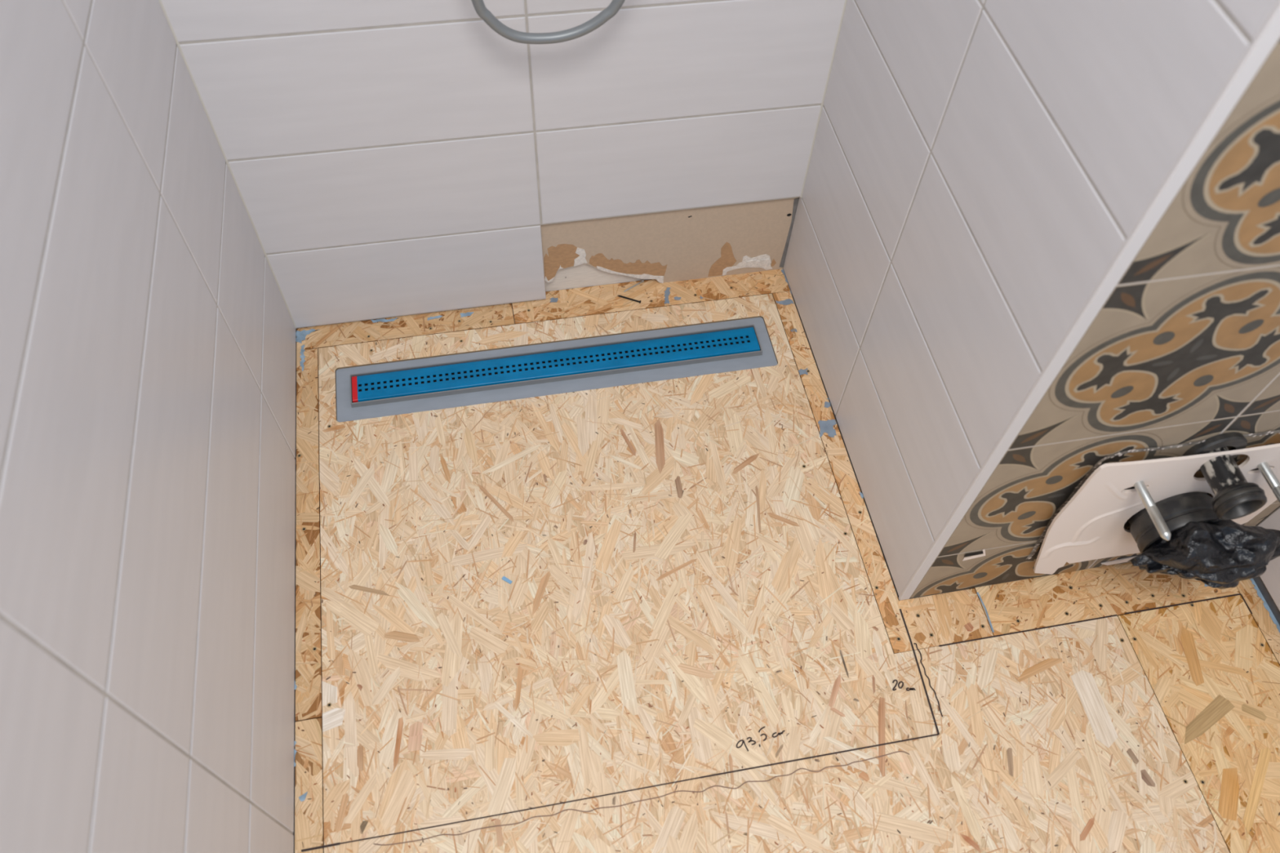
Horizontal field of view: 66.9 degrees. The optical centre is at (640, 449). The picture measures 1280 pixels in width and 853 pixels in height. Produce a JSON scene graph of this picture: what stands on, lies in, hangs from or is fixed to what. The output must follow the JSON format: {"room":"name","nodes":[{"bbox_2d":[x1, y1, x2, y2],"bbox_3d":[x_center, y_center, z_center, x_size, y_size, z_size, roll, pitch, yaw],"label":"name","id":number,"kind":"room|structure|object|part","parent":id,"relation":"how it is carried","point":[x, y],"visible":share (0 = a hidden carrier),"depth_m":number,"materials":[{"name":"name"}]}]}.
{"room":"bathroom","nodes":[
{"label":"bathroom","id":0,"kind":"room"},
{"bbox_2d":[0,0,297,852],"bbox_3d":[-0.407,0.223,0.132,0.083,2.430,2.610,-8,58,-7],"label":"wall","id":1,"kind":"structure","parent":0,"point":[148,326],"depth_m":0.97,"materials":[{"name":"white tile"}]},
{"bbox_2d":[161,0,844,333],"bbox_3d":[-0.163,-0.961,0.893,1.078,2.430,0.090,-8,58,-7],"label":"wall","id":2,"kind":"structure","parent":0,"point":[386,158],"depth_m":1.54,"materials":[{"name":"white tile"}]},
{"bbox_2d":[471,0,625,44],"bbox_3d":[-0.080,-0.710,1.164,0.309,0.444,0.078,-8,58,-7],"label":"shower hose","id":3,"kind":"object","parent":2,"relation":"attached to","point":[615,6],"visible":1,"depth_m":1.31,"materials":[{"name":"grey metal"}]},
{"bbox_3d":[0.030,-0.389,1.841,0.536,0.219,0.006,-8,58,-7],"label":"backing panel","id":4,"kind":"part","parent":2,"relation":"part of","materials":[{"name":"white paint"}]},
{"bbox_2d":[293,268,1279,852],"bbox_3d":[0.338,0.739,1.294,1.660,0.087,2.690,-8,58,-7],"label":"floor","id":5,"kind":"structure","parent":0,"point":[701,638],"depth_m":1.51,"materials":[{"name":"beige wood"}]},
{"bbox_2d":[501,576,512,583],"bbox_3d":[-0.215,0.210,1.556,0.017,0.001,0.006,29,61,15],"label":"scrap","id":6,"kind":"object","parent":5,"relation":"on","point":[504,578],"visible":1,"depth_m":1.56,"materials":[{"name":"blue plastic"}]},
{"bbox_2d":[335,317,777,422],"bbox_3d":[-0.151,-0.151,1.794,0.808,0.027,0.120,-8,58,-7],"label":"shower drain","id":7,"kind":"object","parent":5,"relation":"on","point":[443,382],"visible":1,"depth_m":1.78,"materials":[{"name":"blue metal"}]},
{"bbox_2d":[617,295,640,302],"bbox_3d":[-0.023,-0.294,1.881,0.048,0.006,0.006,18,59,9],"label":"screw","id":8,"kind":"object","parent":5,"relation":"on","point":[622,296],"visible":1,"depth_m":1.88,"materials":[{"name":"black metal"}]},
{"bbox_2d":[623,279,644,292],"bbox_3d":[-0.015,-0.321,1.899,0.049,0.007,0.007,-32,64,-20],"label":"nail","id":9,"kind":"object","parent":5,"relation":"on","point":[642,280],"visible":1,"depth_m":1.90,"materials":[{"name":"metal"}]},
{"bbox_3d":[0.962,0.654,1.336,0.218,0.022,0.948,-8,58,-7],"label":"osb panel","id":10,"kind":"part","parent":5,"relation":"part of","materials":[{"name":"beige wood"}]},
{"bbox_2d":[783,0,1278,596],"bbox_3d":[0.436,-0.713,0.760,0.103,2.430,0.742,-8,58,-7],"label":"wall","id":11,"kind":"structure","parent":0,"point":[976,170],"depth_m":1.18,"materials":[{"name":"white tile"}]},
{"bbox_2d":[910,37,1279,598],"bbox_3d":[0.750,-0.476,0.622,0.592,2.430,0.102,-8,58,-7],"label":"wall","id":12,"kind":"structure","parent":0,"point":[1183,352],"depth_m":1.08,"materials":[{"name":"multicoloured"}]},
{"bbox_2d":[898,0,1279,599],"bbox_3d":[0.464,-0.406,0.550,0.016,2.403,0.010,-8,58,-7],"label":"trim","id":13,"kind":"structure","parent":12,"relation":"attached to","point":[1268,34],"depth_m":0.90,"materials":[{"name":"white plastic"}]},
{"bbox_2d":[1101,555,1136,565],"bbox_3d":[0.806,0.180,1.592,0.107,0.019,0.002,-8,58,-7],"label":"strip","id":14,"kind":"object","parent":12,"relation":"attached to","point":[1126,559],"visible":0.46,"depth_m":1.59,"materials":[{"name":"beige"}]},
{"bbox_2d":[1133,480,1171,540],"bbox_3d":[0.672,0.071,1.280,0.013,0.013,0.111,-8,58,-7],"label":"rod","id":15,"kind":"object","parent":12,"relation":"attached to","point":[1140,487],"visible":0.92,"depth_m":1.27,"materials":[{"name":"metal"}]},
{"bbox_2d":[1033,443,1279,574],"bbox_3d":[0.763,0.089,1.403,0.377,0.348,0.007,-8,58,-7],"label":"panel","id":16,"kind":"object","parent":12,"relation":"attached to","point":[1090,526],"visible":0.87,"depth_m":1.34,"materials":[{"name":"beige plastic"}]},
{"bbox_2d":[1128,491,1217,553],"bbox_3d":[0.766,0.101,1.393,0.119,0.119,0.066,-8,58,-7],"label":"drain pipe","id":17,"kind":"object","parent":12,"relation":"attached to","point":[1176,511],"visible":0.47,"depth_m":1.35,"materials":[{"name":"black plastic"}]},
{"bbox_2d":[1125,517,1279,589],"bbox_3d":[0.809,0.159,1.363,0.243,0.155,0.087,-8,58,-7],"label":"plastic bag","id":18,"kind":"object","parent":17,"relation":"in","point":[1220,553],"visible":0.99,"depth_m":1.31,"materials":[{"name":"black plastic"}]},
{"bbox_2d":[1182,431,1266,519],"bbox_3d":[0.769,0.034,1.270,0.082,0.082,0.096,-8,58,-7],"label":"pipe","id":19,"kind":"object","parent":12,"relation":"attached to","point":[1234,498],"visible":0.95,"depth_m":1.26,"materials":[{"name":"black plastic"}]},
{"bbox_2d":[1257,462,1279,502],"bbox_3d":[0.852,0.046,1.303,0.013,0.013,0.111,-8,58,-7],"label":"rod","id":20,"kind":"object","parent":12,"relation":"attached to","point":[1264,468],"visible":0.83,"depth_m":1.30,"materials":[{"name":"metal"}]},
{"bbox_2d":[1253,506,1279,626],"bbox_3d":[1.254,0.301,0.150,0.090,2.430,1.894,-8,58,-7],"label":"wall","id":21,"kind":"structure","parent":0,"point":[1268,583],"depth_m":1.56,"materials":[{"name":"white tile"}]}
]}

